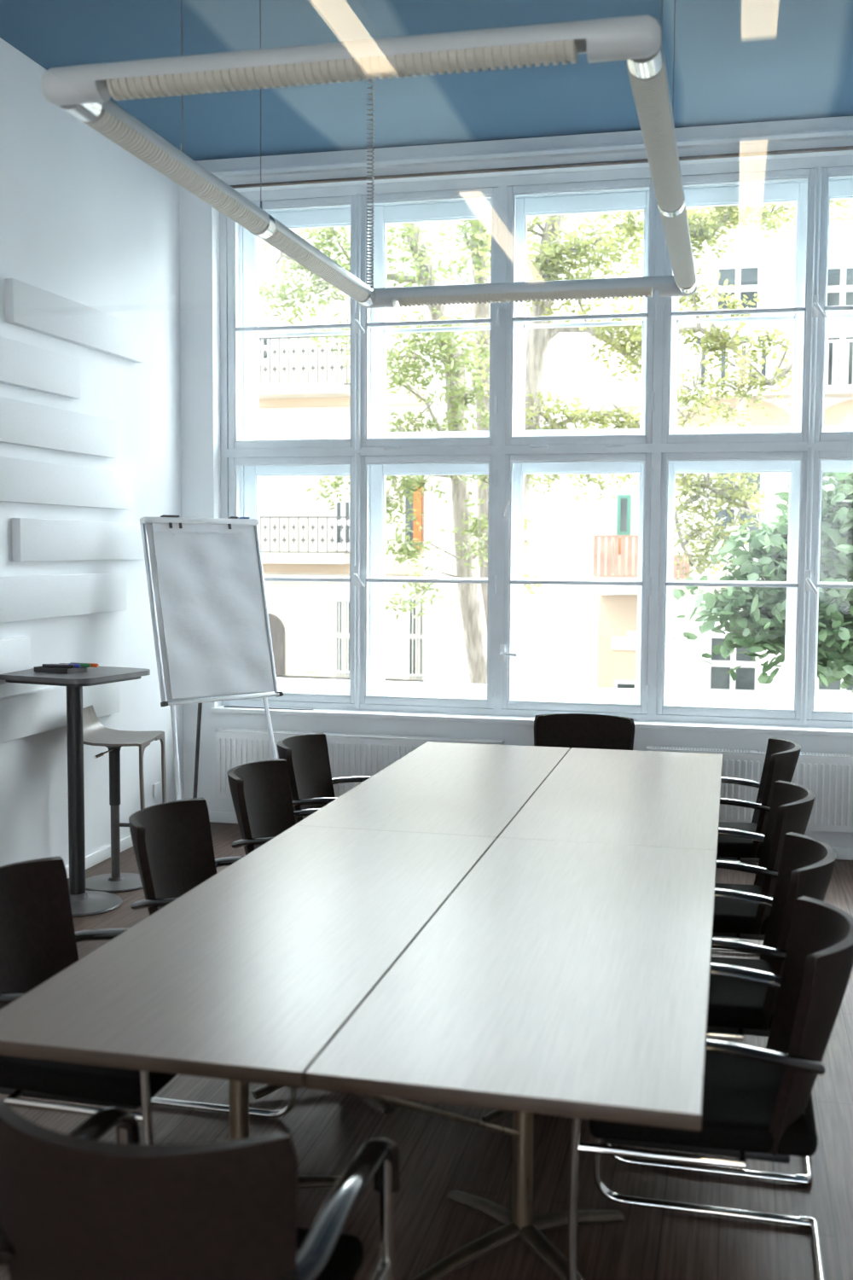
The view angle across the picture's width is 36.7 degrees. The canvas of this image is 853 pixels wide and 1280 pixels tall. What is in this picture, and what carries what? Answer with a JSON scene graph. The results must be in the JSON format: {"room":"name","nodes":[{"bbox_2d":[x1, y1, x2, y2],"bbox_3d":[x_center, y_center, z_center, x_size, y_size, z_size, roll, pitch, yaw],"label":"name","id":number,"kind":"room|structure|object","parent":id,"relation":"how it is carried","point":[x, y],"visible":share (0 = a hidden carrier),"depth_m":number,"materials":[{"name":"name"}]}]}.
{"room":"conference room","nodes":[
{"label":"conference room","id":0,"kind":"room"},
{"bbox_2d":[0,37,184,866],"bbox_3d":[-3.604,-0.281,-0.444,0.300,3.952,18.100,1,4,13],"label":"wall","id":1,"kind":"structure","parent":0,"point":[84,220],"depth_m":6.67,"materials":[{"name":"paint"}]},
{"bbox_2d":[0,636,30,684],"bbox_3d":[-2.038,0.129,5.420,0.045,0.200,1.320,1,4,13],"label":"wall panel","id":2,"kind":"object","parent":1,"relation":"attached to","point":[14,652],"visible":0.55,"depth_m":5.92,"materials":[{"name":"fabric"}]},
{"bbox_2d":[0,336,80,399],"bbox_3d":[-1.913,-1.264,5.812,0.045,0.197,1.320,1,4,13],"label":"wall panel","id":3,"kind":"object","parent":1,"relation":"attached to","point":[23,365],"visible":1,"depth_m":6.07,"materials":[{"name":"paint"}]},
{"bbox_2d":[0,396,116,458],"bbox_3d":[-1.827,-1.022,6.196,0.045,0.199,1.320,1,4,13],"label":"wall panel","id":4,"kind":"object","parent":1,"relation":"attached to","point":[21,422],"visible":1,"depth_m":6.22,"materials":[{"name":"paint"}]},
{"bbox_2d":[0,681,119,743],"bbox_3d":[-1.831,0.334,6.308,0.045,0.200,1.320,1,4,13],"label":"wall panel","id":5,"kind":"object","parent":1,"relation":"attached to","point":[36,712],"visible":0.64,"depth_m":6.17,"materials":[{"name":"paint"}]},
{"bbox_2d":[0,572,126,622],"bbox_3d":[-1.807,-0.219,6.356,0.045,0.205,1.320,1,4,13],"label":"wall panel","id":6,"kind":"object","parent":1,"relation":"attached to","point":[39,596],"visible":1,"depth_m":6.30,"materials":[{"name":"paint"}]},
{"bbox_2d":[0,456,133,509],"bbox_3d":[-1.783,-0.769,6.404,0.045,0.200,1.320,1,4,13],"label":"wall panel","id":7,"kind":"object","parent":1,"relation":"attached to","point":[21,480],"visible":1,"depth_m":6.30,"materials":[{"name":"fabric"}]},
{"bbox_2d":[5,278,143,362],"bbox_3d":[-1.744,-1.590,6.488,0.045,0.197,1.325,1,4,13],"label":"wall panel","id":8,"kind":"object","parent":1,"relation":"attached to","point":[28,306],"visible":1,"depth_m":6.34,"materials":[{"name":"paint"}]},
{"bbox_2d":[11,517,144,561],"bbox_3d":[-1.745,-0.509,6.588,0.045,0.201,1.320,1,4,13],"label":"wall panel","id":9,"kind":"object","parent":1,"relation":"attached to","point":[32,539],"visible":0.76,"depth_m":6.42,"materials":[{"name":"fabric"}]},
{"bbox_2d":[64,835,133,878],"bbox_3d":[-3.492,1.670,-0.462,0.014,0.065,17.247,1,4,13],"label":"baseboard","id":10,"kind":"structure","parent":1,"relation":"attached to","point":[96,858],"depth_m":6.85,"materials":[{"name":"white paint"}]},
{"bbox_2d":[153,781,161,797],"bbox_3d":[-1.574,0.875,7.511,0.014,0.080,0.080,1,4,13],"label":"wall socket","id":11,"kind":"object","parent":1,"relation":"attached to","point":[157,792],"visible":1,"depth_m":7.50,"materials":[{"name":"white plastic"}]},
{"bbox_2d":[0,0,852,160],"bbox_3d":[-1.136,-2.344,-1.183,5.348,0.300,18.100,1,4,13],"label":"ceiling","id":12,"kind":"structure","parent":0,"point":[737,61],"depth_m":6.07,"materials":[{"name":"blue paint"}]},
{"bbox_2d":[40,0,697,308],"bbox_3d":[0.114,-2.021,4.457,1.557,1.149,2.950,1,4,13],"label":"pendant light","id":13,"kind":"object","parent":12,"relation":"hanging from","point":[84,92],"visible":1,"depth_m":3.22,"materials":[{"name":"white metal"}]},
{"bbox_2d":[0,821,852,1279],"bbox_3d":[-1.161,1.847,-0.879,5.348,0.200,18.100,1,4,13],"label":"floor","id":14,"kind":"structure","parent":0,"point":[439,1155],"depth_m":3.43,"materials":[{"name":"brown wood"}]},
{"bbox_2d":[0,665,150,917],"bbox_3d":[-1.633,0.694,5.987,0.542,1.100,0.542,2,5,25],"label":"bistro table","id":15,"kind":"object","parent":14,"relation":"on","point":[84,903],"visible":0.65,"depth_m":5.95,"materials":[{"name":"black metal"}]},
{"bbox_2d":[34,666,87,674],"bbox_3d":[-1.693,0.135,5.941,0.200,0.022,0.130,2,5,26],"label":"box","id":16,"kind":"object","parent":15,"relation":"on","point":[55,670],"visible":0.86,"depth_m":5.89,"materials":[{"name":"grey plastic"}]},
{"bbox_2d":[41,663,74,668],"bbox_3d":[-1.688,0.119,5.894,0.150,0.017,0.018,1,4,9],"label":"marker","id":17,"kind":"object","parent":16,"relation":"in","point":[60,666],"visible":1,"depth_m":5.89,"materials":[{"name":"black plastic"}]},
{"bbox_2d":[51,663,80,668],"bbox_3d":[-1.662,0.118,5.916,0.150,0.017,0.018,2,4,16],"label":"marker","id":18,"kind":"object","parent":16,"relation":"in","point":[76,666],"visible":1,"depth_m":5.89,"materials":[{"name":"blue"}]},
{"bbox_2d":[58,663,90,667],"bbox_3d":[-1.626,0.116,5.941,0.150,0.017,0.018,1,4,8],"label":"marker","id":19,"kind":"object","parent":16,"relation":"in","point":[82,665],"visible":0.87,"depth_m":5.93,"materials":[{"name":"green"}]},
{"bbox_2d":[70,662,98,667],"bbox_3d":[-1.586,0.115,5.958,0.150,0.017,0.018,2,4,21],"label":"marker","id":20,"kind":"object","parent":16,"relation":"in","point":[92,665],"visible":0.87,"depth_m":5.93,"materials":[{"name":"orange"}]},
{"bbox_2d":[0,855,176,1144],"bbox_3d":[-0.863,1.026,3.238,0.617,0.846,0.560,1,4,13],"label":"chair","id":21,"kind":"object","parent":14,"relation":"on","point":[38,939],"visible":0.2,"depth_m":3.31,"materials":[{"name":"black leather"}]},
{"bbox_2d":[82,704,166,892],"bbox_3d":[-1.537,0.781,6.379,0.409,0.872,0.430,1,4,3],"label":"bar stool","id":22,"kind":"object","parent":14,"relation":"on","point":[95,734],"visible":0.69,"depth_m":6.37,"materials":[{"name":"silver metal"}]},
{"bbox_2d":[0,1099,400,1279],"bbox_3d":[-0.390,1.109,2.120,0.560,0.846,0.617,1,4,13],"label":"chair","id":23,"kind":"object","parent":14,"relation":"on","point":[77,1205],"visible":1,"depth_m":1.84,"materials":[{"name":"black leather"}]},
{"bbox_2d":[139,514,283,800],"bbox_3d":[-1.152,0.251,6.987,0.748,1.846,0.504,-3,6,-41],"label":"flip chart","id":24,"kind":"object","parent":14,"relation":"on","point":[206,581],"visible":0.98,"depth_m":6.95,"materials":[{"name":"white plastic"}]},
{"bbox_2d":[168,692,279,705],"bbox_3d":[-1.091,0.319,6.922,0.724,0.020,0.036,-3,6,-41],"label":"tray","id":25,"kind":"object","parent":24,"relation":"on","point":[206,697],"depth_m":6.88,"materials":[{"name":"white plastic"}]},
{"bbox_2d":[128,797,296,1117],"bbox_3d":[-0.619,0.967,4.062,0.617,0.846,0.560,1,4,13],"label":"chair","id":26,"kind":"object","parent":14,"relation":"on","point":[172,840],"visible":0.28,"depth_m":4.15,"materials":[{"name":"black leather"}]},
{"bbox_2d":[0,825,496,1189],"bbox_3d":[-0.339,1.069,3.363,0.698,0.733,1.945,1,4,13],"label":"conference table","id":27,"kind":"object","parent":14,"relation":"on","point":[250,974],"visible":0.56,"depth_m":2.94,"materials":[{"name":"laminate"}]},
{"bbox_2d":[227,758,320,855],"bbox_3d":[-0.437,0.910,4.860,0.617,0.846,0.560,1,4,13],"label":"chair","id":28,"kind":"object","parent":14,"relation":"on","point":[260,791],"visible":0.26,"depth_m":4.99,"materials":[{"name":"black leather"}]},
{"bbox_2d":[276,733,372,823],"bbox_3d":[-0.338,0.859,5.575,0.617,0.846,0.560,1,4,13],"label":"chair","id":29,"kind":"object","parent":14,"relation":"on","point":[306,756],"visible":0.32,"depth_m":5.72,"materials":[{"name":"black leather"}]},
{"bbox_2d":[215,727,504,798],"bbox_3d":[-0.382,0.847,7.549,1.793,0.584,0.158,1,4,14],"label":"radiator","id":30,"kind":"object","parent":14,"relation":"on","point":[350,754],"visible":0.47,"depth_m":7.51,"materials":[{"name":"white metal"}]},
{"bbox_2d":[215,727,504,744],"bbox_3d":[-0.409,0.560,7.527,1.736,0.008,0.094,1,4,13],"label":"grille","id":31,"kind":"object","parent":30,"relation":"attached to","point":[238,733],"depth_m":7.49,"materials":[{"name":"white metal"}]},
{"bbox_2d":[295,741,570,838],"bbox_3d":[0.114,0.934,5.251,0.698,0.733,1.945,1,4,13],"label":"conference table","id":32,"kind":"object","parent":14,"relation":"on","point":[475,789],"visible":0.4,"depth_m":4.98,"materials":[{"name":"laminate"}]},
{"bbox_2d":[305,837,716,1279],"bbox_3d":[0.344,1.084,3.200,0.697,0.733,1.945,1,4,13],"label":"conference table","id":33,"kind":"object","parent":14,"relation":"on","point":[569,979],"visible":0.99,"depth_m":2.78,"materials":[{"name":"laminate"}]},
{"bbox_2d":[534,713,634,750],"bbox_3d":[0.741,0.815,6.272,0.560,0.846,0.617,1,4,13],"label":"chair","id":34,"kind":"object","parent":14,"relation":"on","point":[579,730],"visible":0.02,"depth_m":6.49,"materials":[{"name":"black leather"}]},
{"bbox_2d":[499,747,722,854],"bbox_3d":[0.797,0.950,5.088,0.697,0.733,1.945,1,4,13],"label":"conference table","id":35,"kind":"object","parent":14,"relation":"on","point":[592,795],"visible":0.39,"depth_m":4.80,"materials":[{"name":"laminate"}]},
{"bbox_2d":[568,896,852,1279],"bbox_3d":[0.670,1.054,2.976,0.617,0.846,0.560,1,4,13],"label":"chair","id":36,"kind":"object","parent":14,"relation":"on","point":[758,1102],"visible":0.62,"depth_m":2.79,"materials":[{"name":"black leather"}]},
{"bbox_2d":[602,832,837,1186],"bbox_3d":[0.840,1.003,3.684,0.617,0.846,0.560,1,4,13],"label":"chair","id":37,"kind":"object","parent":14,"relation":"on","point":[737,1008],"visible":0.3,"depth_m":3.48,"materials":[{"name":"black leather"}]},
{"bbox_2d":[645,745,852,832],"bbox_3d":[2.020,0.904,6.966,1.758,0.584,0.161,1,4,13],"label":"radiator","id":38,"kind":"object","parent":14,"relation":"on","point":[829,776],"visible":0.53,"depth_m":6.90,"materials":[{"name":"white metal"}]},
{"bbox_2d":[646,745,852,758],"bbox_3d":[2.050,0.618,6.941,1.702,0.008,0.094,1,4,13],"label":"grille","id":39,"kind":"object","parent":38,"relation":"attached to","point":[727,753],"depth_m":6.99,"materials":[{"name":"white metal"}]},
{"bbox_2d":[711,737,801,953],"bbox_3d":[1.301,0.867,5.605,0.617,0.846,0.560,1,4,13],"label":"chair","id":40,"kind":"object","parent":14,"relation":"on","point":[782,757],"visible":0.23,"depth_m":5.38,"materials":[{"name":"black leather"}]},
{"bbox_2d":[712,780,815,1048],"bbox_3d":[1.040,0.943,4.539,0.617,0.846,0.560,1,4,13],"label":"chair","id":41,"kind":"object","parent":14,"relation":"on","point":[792,804],"visible":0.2,"depth_m":4.32,"materials":[{"name":"black leather"}]},
{"bbox_2d":[179,137,852,848],"bbox_3d":[0.893,-0.829,7.482,4.748,3.952,0.553,1,4,13],"label":"wall","id":42,"kind":"structure","parent":0,"point":[199,222],"depth_m":7.63,"materials":[{"name":"paint"}]},
{"bbox_2d":[226,193,371,708],"bbox_3d":[-0.748,-1.111,7.814,0.886,3.013,0.383,1,4,13],"label":"window","id":43,"kind":"structure","parent":42,"relation":"in","point":[293,689],"depth_m":7.78,"materials":[{"name":"paint"}]},
{"bbox_2d":[360,186,500,708],"bbox_3d":[0.041,-1.106,7.654,0.844,2.986,0.326,1,4,13],"label":"window","id":44,"kind":"structure","parent":42,"relation":"in","point":[480,695],"depth_m":7.67,"materials":[{"name":"paint"}]},
{"bbox_2d":[194,116,852,178],"bbox_3d":[0.834,-2.723,7.048,4.748,0.112,0.055,1,4,13],"label":"trim","id":45,"kind":"structure","parent":42,"relation":"attached to","point":[831,127],"depth_m":7.12,"materials":[{"name":"white paint"}]},
{"bbox_2d":[208,811,852,860],"bbox_3d":[0.816,1.129,7.348,4.748,0.065,0.014,1,4,13],"label":"baseboard","id":46,"kind":"structure","parent":42,"relation":"attached to","point":[846,853],"depth_m":7.82,"materials":[{"name":"white paint"}]},
{"bbox_2d":[210,704,852,737],"bbox_3d":[0.831,0.470,7.350,4.360,0.030,0.158,1,4,13],"label":"windowsill","id":47,"kind":"structure","parent":42,"relation":"attached to","point":[642,724],"depth_m":7.38,"materials":[{"name":"white paint"}]},
{"bbox_2d":[224,705,314,710],"bbox_3d":[-0.953,0.410,7.756,0.570,0.008,0.018,1,4,13],"label":"metal strip","id":48,"kind":"object","parent":47,"relation":"on","point":[224,706],"visible":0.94,"depth_m":7.74,"materials":[{"name":"grey metal"}]},
{"bbox_2d":[219,154,852,727],"bbox_3d":[0.924,-1.081,7.592,4.370,3.130,0.590,1,4,13],"label":"window frame","id":49,"kind":"structure","parent":42,"relation":"attached to","point":[656,448],"depth_m":7.36,"materials":[{"name":"paint"}]},
{"bbox_2d":[229,145,852,188],"bbox_3d":[0.986,-2.607,7.032,4.440,0.015,0.028,1,4,13],"label":"trim","id":50,"kind":"structure","parent":42,"relation":"attached to","point":[844,148],"depth_m":7.11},
{"bbox_2d":[500,178,658,713],"bbox_3d":[0.889,-1.085,7.431,0.870,2.986,0.368,1,4,13],"label":"window","id":51,"kind":"structure","parent":42,"relation":"in","point":[515,695],"depth_m":7.45,"materials":[{"name":"paint"}]},
{"bbox_2d":[657,166,826,724],"bbox_3d":[1.762,-1.052,7.216,0.861,3.013,0.383,1,4,13],"label":"window","id":52,"kind":"structure","parent":42,"relation":"in","point":[792,704],"depth_m":7.21,"materials":[{"name":"paint"}]},
{"bbox_2d":[807,166,852,721],"bbox_3d":[2.547,-1.048,7.066,0.844,2.986,0.308,1,4,13],"label":"window","id":53,"kind":"structure","parent":42,"relation":"in","point":[838,707],"depth_m":7.06,"materials":[{"name":"paint"}]},
{"label":"outside","id":54,"kind":"structure","parent":0,"visible":0},
{"bbox_2d":[276,674,424,681],"bbox_3d":[3.742,1.236,26.610,55.000,0.300,36.800,1,4,13],"label":"ground","id":55,"kind":"structure","parent":54,"point":[277,676],"depth_m":29.17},
{"bbox_2d":[258,221,426,680],"bbox_3d":[-7.487,-4.734,33.932,17.495,10.585,9.000,1,4,13],"label":"apartment building","id":56,"kind":"structure","parent":55,"relation":"on","point":[303,389],"depth_m":29.10,"materials":[{"name":"paint"}]},
{"bbox_2d":[413,481,424,551],"bbox_3d":[-0.098,-2.777,28.648,0.388,1.593,0.080,1,4,13],"label":"shutter","id":57,"kind":"object","parent":56,"relation":"hanging from","point":[420,507],"depth_m":28.64,"materials":[{"name":"orange wood"}]},
{"bbox_2d":[258,221,489,684],"bbox_3d":[-0.532,-2.085,15.979,3.645,7.824,1.794,1,4,13],"label":"street tree","id":58,"kind":"object","parent":55,"relation":"on","point":[467,555],"visible":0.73,"depth_m":15.77,"materials":[{"name":"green plant"}]},
{"bbox_2d":[434,218,491,627],"bbox_3d":[0.717,-2.580,18.251,1.168,8.485,1.326,1,4,13],"label":"street tree","id":59,"kind":"object","parent":55,"relation":"on","point":[477,226],"visible":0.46,"depth_m":18.39,"materials":[{"name":"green plant"}]},
{"bbox_2d":[424,212,605,687],"bbox_3d":[2.847,-4.436,31.473,3.766,10.300,9.000,1,4,13],"label":"building","id":60,"kind":"structure","parent":55,"relation":"on","point":[562,632],"depth_m":27.10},
{"bbox_2d":[462,210,687,685],"bbox_3d":[1.518,-1.590,13.684,2.416,7.184,1.525,1,4,13],"label":"street tree","id":61,"kind":"object","parent":55,"relation":"on","point":[551,250],"visible":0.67,"depth_m":13.46,"materials":[{"name":"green plant"}]},
{"bbox_2d":[593,198,852,695],"bbox_3d":[13.350,-4.055,27.073,18.766,10.898,8.700,1,4,13],"label":"building","id":62,"kind":"structure","parent":55,"relation":"on","point":[756,264],"depth_m":25.10,"materials":[{"name":"paint"}]},
{"bbox_2d":[598,523,614,573],"bbox_3d":[3.667,-1.867,26.253,0.279,0.996,0.300,1,4,13],"label":"planter","id":63,"kind":"object","parent":62,"relation":"on","point":[604,529],"depth_m":26.11,"materials":[{"name":"stone"}]},
{"bbox_2d":[610,636,626,650],"bbox_3d":[3.998,0.065,26.734,0.311,0.280,0.040,1,4,13],"label":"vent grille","id":64,"kind":"object","parent":62,"relation":"attached to","point":[617,642],"depth_m":26.72,"materials":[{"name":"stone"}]},
{"bbox_2d":[626,629,636,650],"bbox_3d":[4.302,0.006,26.657,0.311,0.413,0.040,1,4,13],"label":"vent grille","id":65,"kind":"object","parent":62,"relation":"attached to","point":[631,634],"depth_m":26.65,"materials":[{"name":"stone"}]},
{"bbox_2d":[638,198,852,580],"bbox_3d":[2.966,-1.007,11.829,2.000,6.304,1.005,2,4,20],"label":"street tree","id":66,"kind":"object","parent":55,"relation":"on","point":[755,379],"visible":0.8,"depth_m":11.81,"materials":[{"name":"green plant"}]},
{"bbox_2d":[672,471,852,693],"bbox_3d":[3.053,0.423,9.802,2.315,3.746,1.673,-2,5,-33],"label":"tree","id":67,"kind":"object","parent":55,"relation":"on","point":[760,626],"visible":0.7,"depth_m":9.39,"materials":[{"name":"green plant"}]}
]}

